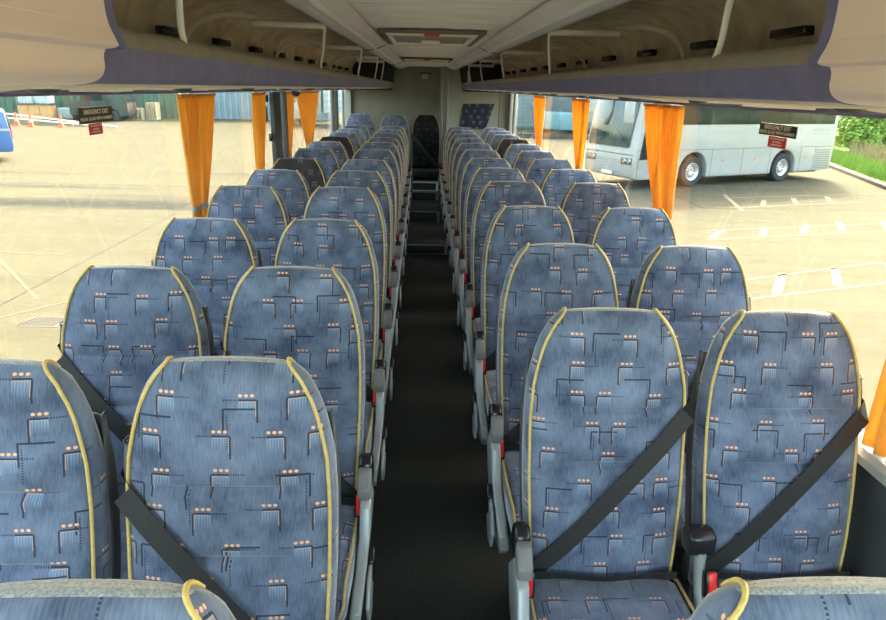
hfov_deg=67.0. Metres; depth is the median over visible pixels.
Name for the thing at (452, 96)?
wall partition
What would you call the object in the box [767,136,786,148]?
sticker
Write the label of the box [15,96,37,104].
tank
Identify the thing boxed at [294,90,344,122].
lorry
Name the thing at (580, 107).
curtain
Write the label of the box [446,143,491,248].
seat
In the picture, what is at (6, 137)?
van
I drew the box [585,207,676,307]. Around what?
seat
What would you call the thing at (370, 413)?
cushion
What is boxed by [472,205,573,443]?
seat
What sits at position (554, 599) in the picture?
cushion
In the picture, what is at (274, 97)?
trim
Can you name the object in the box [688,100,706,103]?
light
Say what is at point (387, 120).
seat
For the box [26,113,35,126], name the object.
traffic cone
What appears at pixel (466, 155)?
seat
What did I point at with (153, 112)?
pallet
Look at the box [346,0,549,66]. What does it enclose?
ceiling
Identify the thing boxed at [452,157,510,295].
seat
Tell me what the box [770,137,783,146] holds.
print
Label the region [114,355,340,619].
seat
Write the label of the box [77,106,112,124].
sticker
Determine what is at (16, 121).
traffic cone
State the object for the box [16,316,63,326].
drain grate
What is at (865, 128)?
leafy bush
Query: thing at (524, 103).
shed
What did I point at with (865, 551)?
wall
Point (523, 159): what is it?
seat
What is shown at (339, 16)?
rail
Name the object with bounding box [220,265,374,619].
seat
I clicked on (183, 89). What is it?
light
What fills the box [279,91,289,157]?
trim
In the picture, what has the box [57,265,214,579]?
seat
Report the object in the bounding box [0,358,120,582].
seat
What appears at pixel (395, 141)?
seat
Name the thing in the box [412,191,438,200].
step
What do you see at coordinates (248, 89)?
light
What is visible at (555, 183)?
seat
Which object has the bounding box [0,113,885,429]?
ground
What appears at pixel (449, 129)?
seat
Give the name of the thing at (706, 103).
air vent
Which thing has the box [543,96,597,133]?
lorry
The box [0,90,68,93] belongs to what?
air vent
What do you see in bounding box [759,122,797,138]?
sticker
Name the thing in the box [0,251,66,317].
road marking
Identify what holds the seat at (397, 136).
on the floor
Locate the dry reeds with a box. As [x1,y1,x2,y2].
[847,135,885,163]
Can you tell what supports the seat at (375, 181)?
on the floor
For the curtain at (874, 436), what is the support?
hanging from the luggage rack at (735, 54)
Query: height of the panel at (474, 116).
0.364 m
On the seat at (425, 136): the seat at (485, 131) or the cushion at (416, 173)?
the cushion at (416, 173)
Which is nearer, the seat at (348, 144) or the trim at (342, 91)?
the seat at (348, 144)
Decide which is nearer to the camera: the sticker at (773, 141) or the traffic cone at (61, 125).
the sticker at (773, 141)
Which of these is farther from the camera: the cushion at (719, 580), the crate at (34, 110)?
the crate at (34, 110)
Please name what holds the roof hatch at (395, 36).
attached to the ceiling
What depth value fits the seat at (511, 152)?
6.50 m
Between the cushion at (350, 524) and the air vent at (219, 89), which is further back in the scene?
the air vent at (219, 89)
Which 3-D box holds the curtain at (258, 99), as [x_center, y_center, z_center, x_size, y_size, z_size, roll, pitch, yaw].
[-1.284,-1.111,4.760,0.035,0.833,0.401,1,19,-2]
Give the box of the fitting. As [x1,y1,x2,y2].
[291,91,299,96]
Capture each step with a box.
[403,222,448,253]
[411,201,439,222]
[412,180,438,190]
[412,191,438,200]
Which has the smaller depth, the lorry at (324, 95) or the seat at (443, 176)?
the seat at (443, 176)
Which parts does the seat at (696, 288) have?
backrest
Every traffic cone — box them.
[12,112,20,125]
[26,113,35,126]
[58,114,65,127]
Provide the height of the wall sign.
0.060 m
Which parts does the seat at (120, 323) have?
backrest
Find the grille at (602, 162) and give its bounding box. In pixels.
[595,155,620,170]
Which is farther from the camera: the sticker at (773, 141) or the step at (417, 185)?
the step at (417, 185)
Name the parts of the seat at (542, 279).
recline lever, armrest, panel, frame, backrest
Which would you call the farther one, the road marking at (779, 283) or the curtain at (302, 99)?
the road marking at (779, 283)
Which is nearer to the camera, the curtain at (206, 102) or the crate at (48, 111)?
the curtain at (206, 102)
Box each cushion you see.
[120,510,127,579]
[337,505,359,619]
[363,402,375,452]
[378,340,383,358]
[411,168,439,179]
[471,318,480,343]
[483,370,495,413]
[501,451,519,530]
[529,579,690,619]
[675,453,685,546]
[692,579,754,604]
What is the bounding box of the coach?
[578,98,838,186]
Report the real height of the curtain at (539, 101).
0.822 m
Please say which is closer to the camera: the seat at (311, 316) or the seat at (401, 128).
the seat at (311, 316)
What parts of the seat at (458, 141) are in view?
panel, backrest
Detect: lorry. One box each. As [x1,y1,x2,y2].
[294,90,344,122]
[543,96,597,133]
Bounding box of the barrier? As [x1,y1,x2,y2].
[6,113,117,126]
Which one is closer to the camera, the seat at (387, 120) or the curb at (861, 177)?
the seat at (387, 120)
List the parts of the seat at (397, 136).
backrest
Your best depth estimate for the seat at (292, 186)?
4.05 m
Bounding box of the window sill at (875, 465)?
[857,433,885,486]
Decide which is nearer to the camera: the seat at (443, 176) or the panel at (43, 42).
the panel at (43, 42)
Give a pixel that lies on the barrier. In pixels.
(11, 120)
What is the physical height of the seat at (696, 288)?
1.214 m
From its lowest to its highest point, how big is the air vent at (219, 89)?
0.013 m
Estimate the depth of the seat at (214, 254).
2.72 m
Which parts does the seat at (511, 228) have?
recline lever, armrest, panel, backrest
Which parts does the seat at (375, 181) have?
backrest, panel, armrest, recline lever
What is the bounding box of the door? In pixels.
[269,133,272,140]
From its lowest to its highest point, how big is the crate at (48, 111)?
0.980 m
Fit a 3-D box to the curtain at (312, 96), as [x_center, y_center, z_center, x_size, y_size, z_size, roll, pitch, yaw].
[-1.352,-1.886,7.074,0.035,0.815,0.757,1,19,-2]
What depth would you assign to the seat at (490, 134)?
8.56 m
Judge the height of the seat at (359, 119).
1.200 m
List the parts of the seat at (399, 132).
backrest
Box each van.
[0,108,13,151]
[69,94,136,120]
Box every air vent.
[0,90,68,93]
[133,90,179,91]
[208,89,240,90]
[630,98,658,100]
[699,103,741,105]
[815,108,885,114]
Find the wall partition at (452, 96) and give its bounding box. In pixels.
[438,67,510,205]
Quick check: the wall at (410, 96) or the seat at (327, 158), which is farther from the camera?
the wall at (410, 96)
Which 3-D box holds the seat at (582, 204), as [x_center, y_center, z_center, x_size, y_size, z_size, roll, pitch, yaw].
[0.848,-0.051,3.746,0.515,1.238,0.668,1,19,-2]
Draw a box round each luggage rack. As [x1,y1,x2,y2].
[0,0,394,96]
[460,0,885,118]
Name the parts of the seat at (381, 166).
backrest, panel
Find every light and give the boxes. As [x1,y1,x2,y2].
[26,89,60,93]
[173,88,192,91]
[241,88,253,90]
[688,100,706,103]
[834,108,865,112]
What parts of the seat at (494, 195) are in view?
recline lever, armrest, panel, backrest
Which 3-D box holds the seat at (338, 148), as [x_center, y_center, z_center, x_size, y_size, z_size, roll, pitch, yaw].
[-1.063,-0.886,6.091,0.514,1.224,0.667,1,19,-2]
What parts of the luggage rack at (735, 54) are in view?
underside panel, cove trim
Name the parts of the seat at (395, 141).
backrest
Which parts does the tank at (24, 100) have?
tank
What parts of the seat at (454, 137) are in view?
panel, backrest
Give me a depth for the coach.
22.70 m
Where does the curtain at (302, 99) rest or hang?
hanging from the luggage rack at (174, 46)
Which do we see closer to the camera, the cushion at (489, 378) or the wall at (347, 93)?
the cushion at (489, 378)
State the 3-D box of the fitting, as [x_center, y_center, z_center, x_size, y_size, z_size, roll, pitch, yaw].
[-1.094,-1.604,4.969,0.068,0.040,0.066,1,19,-2]
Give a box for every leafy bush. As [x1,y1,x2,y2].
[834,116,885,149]
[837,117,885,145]
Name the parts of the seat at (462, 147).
panel, backrest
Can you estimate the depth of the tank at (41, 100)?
47.12 m
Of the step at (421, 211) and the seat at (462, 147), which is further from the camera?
the step at (421, 211)
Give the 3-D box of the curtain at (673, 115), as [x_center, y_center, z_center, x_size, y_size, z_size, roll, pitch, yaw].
[1.137,-0.611,3.443,0.035,0.846,0.286,1,19,-2]
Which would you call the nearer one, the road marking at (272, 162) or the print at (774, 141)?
the print at (774, 141)
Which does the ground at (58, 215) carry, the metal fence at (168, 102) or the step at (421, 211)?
the metal fence at (168, 102)
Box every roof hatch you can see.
[377,28,486,46]
[400,57,452,62]
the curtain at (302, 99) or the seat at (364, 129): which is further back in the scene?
the seat at (364, 129)
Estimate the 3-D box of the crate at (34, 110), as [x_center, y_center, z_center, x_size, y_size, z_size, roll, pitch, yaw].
[-28.939,-14.140,47.773,0.720,0.980,0.900,1,19,-2]
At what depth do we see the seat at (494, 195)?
3.78 m
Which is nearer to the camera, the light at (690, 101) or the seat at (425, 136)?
the light at (690, 101)
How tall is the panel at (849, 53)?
0.281 m
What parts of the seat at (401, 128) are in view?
backrest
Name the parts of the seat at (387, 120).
backrest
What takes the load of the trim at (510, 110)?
attached to the wall at (865, 551)
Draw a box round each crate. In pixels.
[17,105,28,118]
[28,105,40,119]
[39,105,57,119]
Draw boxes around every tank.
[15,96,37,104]
[32,96,56,104]
[56,107,77,119]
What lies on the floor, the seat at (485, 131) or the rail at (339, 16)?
the seat at (485, 131)
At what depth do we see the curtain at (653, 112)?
3.56 m
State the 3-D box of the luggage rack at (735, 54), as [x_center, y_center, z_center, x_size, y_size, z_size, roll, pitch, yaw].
[0.744,-1.881,5.239,0.763,0.458,9.117,1,19,-2]
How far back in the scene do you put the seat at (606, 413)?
1.80 m
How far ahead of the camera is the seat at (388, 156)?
5.55 m
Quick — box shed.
[512,94,591,128]
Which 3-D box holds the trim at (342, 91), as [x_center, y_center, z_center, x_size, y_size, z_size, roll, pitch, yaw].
[-1.460,-2.798,9.803,0.024,0.807,0.120,1,19,-2]
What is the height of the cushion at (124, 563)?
0.135 m
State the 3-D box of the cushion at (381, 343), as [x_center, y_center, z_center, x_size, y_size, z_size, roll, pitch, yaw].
[-0.516,0.275,3.306,0.428,0.139,0.432,1,19,-2]
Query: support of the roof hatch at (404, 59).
attached to the ceiling
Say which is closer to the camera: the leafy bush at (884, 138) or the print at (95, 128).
the print at (95, 128)
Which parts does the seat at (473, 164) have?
panel, backrest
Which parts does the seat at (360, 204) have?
backrest, panel, armrest, recline lever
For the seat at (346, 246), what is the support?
on the floor
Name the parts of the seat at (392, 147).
backrest, panel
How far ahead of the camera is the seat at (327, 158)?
5.51 m
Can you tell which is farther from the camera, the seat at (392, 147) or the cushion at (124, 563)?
the seat at (392, 147)
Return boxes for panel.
[0,0,126,86]
[460,104,493,128]
[807,0,885,107]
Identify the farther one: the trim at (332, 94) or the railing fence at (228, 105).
the railing fence at (228, 105)
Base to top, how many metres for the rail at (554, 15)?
0.035 m
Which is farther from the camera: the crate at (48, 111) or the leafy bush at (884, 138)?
the crate at (48, 111)
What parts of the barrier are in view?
panel, rail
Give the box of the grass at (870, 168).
[830,147,885,181]
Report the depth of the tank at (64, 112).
48.19 m
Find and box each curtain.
[176,94,202,217]
[198,93,215,216]
[251,92,265,169]
[286,91,293,157]
[297,91,309,147]
[307,91,319,142]
[534,95,545,147]
[571,98,589,169]
[643,103,663,208]
[661,105,684,221]
[861,357,885,463]
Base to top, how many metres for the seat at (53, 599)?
1.180 m
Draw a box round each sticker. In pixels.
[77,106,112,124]
[88,122,102,134]
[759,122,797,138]
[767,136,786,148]
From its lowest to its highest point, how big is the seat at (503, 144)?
1.206 m
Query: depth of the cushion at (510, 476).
2.27 m
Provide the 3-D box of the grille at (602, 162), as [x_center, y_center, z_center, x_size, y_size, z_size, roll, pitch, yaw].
[5.486,-4.906,22.298,0.030,0.385,1.250,-8,21,-26]
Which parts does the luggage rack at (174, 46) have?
cove trim, underside panel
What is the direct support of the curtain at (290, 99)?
hanging from the luggage rack at (174, 46)
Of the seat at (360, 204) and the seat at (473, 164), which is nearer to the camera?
the seat at (360, 204)
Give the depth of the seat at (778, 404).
1.82 m
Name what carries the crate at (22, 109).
on the ground at (58, 215)
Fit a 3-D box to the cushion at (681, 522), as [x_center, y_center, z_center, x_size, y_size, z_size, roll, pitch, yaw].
[0.909,0.653,2.326,0.428,0.136,0.432,1,19,-2]
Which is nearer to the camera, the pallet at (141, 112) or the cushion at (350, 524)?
the cushion at (350, 524)
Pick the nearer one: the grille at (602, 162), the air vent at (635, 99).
the air vent at (635, 99)
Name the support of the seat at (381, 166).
on the floor
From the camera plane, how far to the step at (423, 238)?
7.47 m
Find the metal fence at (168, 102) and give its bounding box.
[0,93,178,118]
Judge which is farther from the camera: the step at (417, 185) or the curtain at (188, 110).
the step at (417, 185)
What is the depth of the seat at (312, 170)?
4.72 m
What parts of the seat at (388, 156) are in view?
backrest, panel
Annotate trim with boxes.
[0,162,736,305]
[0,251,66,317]
[269,92,282,164]
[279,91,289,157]
[330,90,335,131]
[334,90,338,131]
[341,90,344,128]
[507,94,513,131]
[512,94,516,134]
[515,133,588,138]
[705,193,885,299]
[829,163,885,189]
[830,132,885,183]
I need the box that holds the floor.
[346,206,692,619]
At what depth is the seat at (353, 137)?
7.48 m
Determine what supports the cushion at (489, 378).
on the seat at (511, 228)
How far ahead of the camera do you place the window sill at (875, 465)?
1.82 m
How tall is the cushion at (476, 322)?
0.139 m
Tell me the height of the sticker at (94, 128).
0.039 m
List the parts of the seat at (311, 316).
backrest, panel, armrest, recline lever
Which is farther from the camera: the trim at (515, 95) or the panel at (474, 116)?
the panel at (474, 116)
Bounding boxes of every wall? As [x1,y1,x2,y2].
[344,90,350,125]
[346,67,440,188]
[841,429,885,577]
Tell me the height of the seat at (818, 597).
1.196 m
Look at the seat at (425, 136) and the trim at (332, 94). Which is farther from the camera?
the seat at (425, 136)
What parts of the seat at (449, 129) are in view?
backrest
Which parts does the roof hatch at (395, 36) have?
handle, panel, frame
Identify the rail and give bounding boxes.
[283,0,406,68]
[447,0,630,69]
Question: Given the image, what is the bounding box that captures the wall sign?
[422,74,427,78]
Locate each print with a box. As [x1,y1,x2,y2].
[91,124,100,132]
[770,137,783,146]
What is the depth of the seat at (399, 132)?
8.20 m
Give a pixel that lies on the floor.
(435, 559)
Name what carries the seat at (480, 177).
on the floor
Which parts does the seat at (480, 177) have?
recline lever, panel, armrest, backrest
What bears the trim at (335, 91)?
attached to the wall
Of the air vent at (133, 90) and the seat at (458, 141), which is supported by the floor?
the seat at (458, 141)
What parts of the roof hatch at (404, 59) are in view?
frame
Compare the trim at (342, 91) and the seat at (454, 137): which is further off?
the trim at (342, 91)
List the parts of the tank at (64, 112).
tank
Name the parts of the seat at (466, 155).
panel, backrest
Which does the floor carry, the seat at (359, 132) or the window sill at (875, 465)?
the seat at (359, 132)
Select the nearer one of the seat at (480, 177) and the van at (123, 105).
the seat at (480, 177)
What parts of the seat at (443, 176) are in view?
panel, backrest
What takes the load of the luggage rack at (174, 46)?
attached to the wall at (347, 93)
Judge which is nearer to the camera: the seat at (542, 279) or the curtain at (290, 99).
the seat at (542, 279)
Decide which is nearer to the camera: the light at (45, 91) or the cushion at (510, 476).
the light at (45, 91)
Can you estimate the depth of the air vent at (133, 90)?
1.96 m
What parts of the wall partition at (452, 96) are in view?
post, post, post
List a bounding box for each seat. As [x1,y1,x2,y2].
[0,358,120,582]
[0,579,235,619]
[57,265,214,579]
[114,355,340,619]
[151,217,262,355]
[206,185,291,266]
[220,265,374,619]
[246,169,311,220]
[272,158,327,192]
[272,218,386,485]
[293,148,340,179]
[303,186,393,403]
[307,141,348,167]
[319,136,355,159]
[326,170,398,344]
[329,132,361,150]
[337,128,366,144]
[340,159,401,309]
[343,125,370,140]
[346,113,375,136]
[352,149,404,274]
[360,142,406,257]
[367,137,407,240]
[372,132,409,224]
[376,129,410,214]
[379,115,409,168]
[380,126,411,205]
[411,115,440,181]
[439,127,470,199]
[440,130,474,211]
[442,133,478,222]
[443,138,484,232]
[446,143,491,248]
[448,149,500,267]
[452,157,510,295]
[456,167,525,329]
[463,181,545,374]
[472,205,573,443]
[479,128,504,140]
[484,131,511,143]
[486,242,620,553]
[489,134,519,149]
[496,139,528,158]
[502,144,541,165]
[509,307,694,619]
[511,150,555,176]
[524,159,572,186]
[539,169,596,206]
[559,182,629,243]
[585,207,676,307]
[625,245,751,607]
[680,309,868,613]
[689,576,885,619]
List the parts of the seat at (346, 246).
backrest, panel, armrest, recline lever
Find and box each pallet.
[126,108,146,119]
[145,102,160,119]
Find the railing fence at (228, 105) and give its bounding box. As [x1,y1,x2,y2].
[181,91,338,120]
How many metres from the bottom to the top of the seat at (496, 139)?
1.202 m
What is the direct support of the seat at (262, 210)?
on the floor

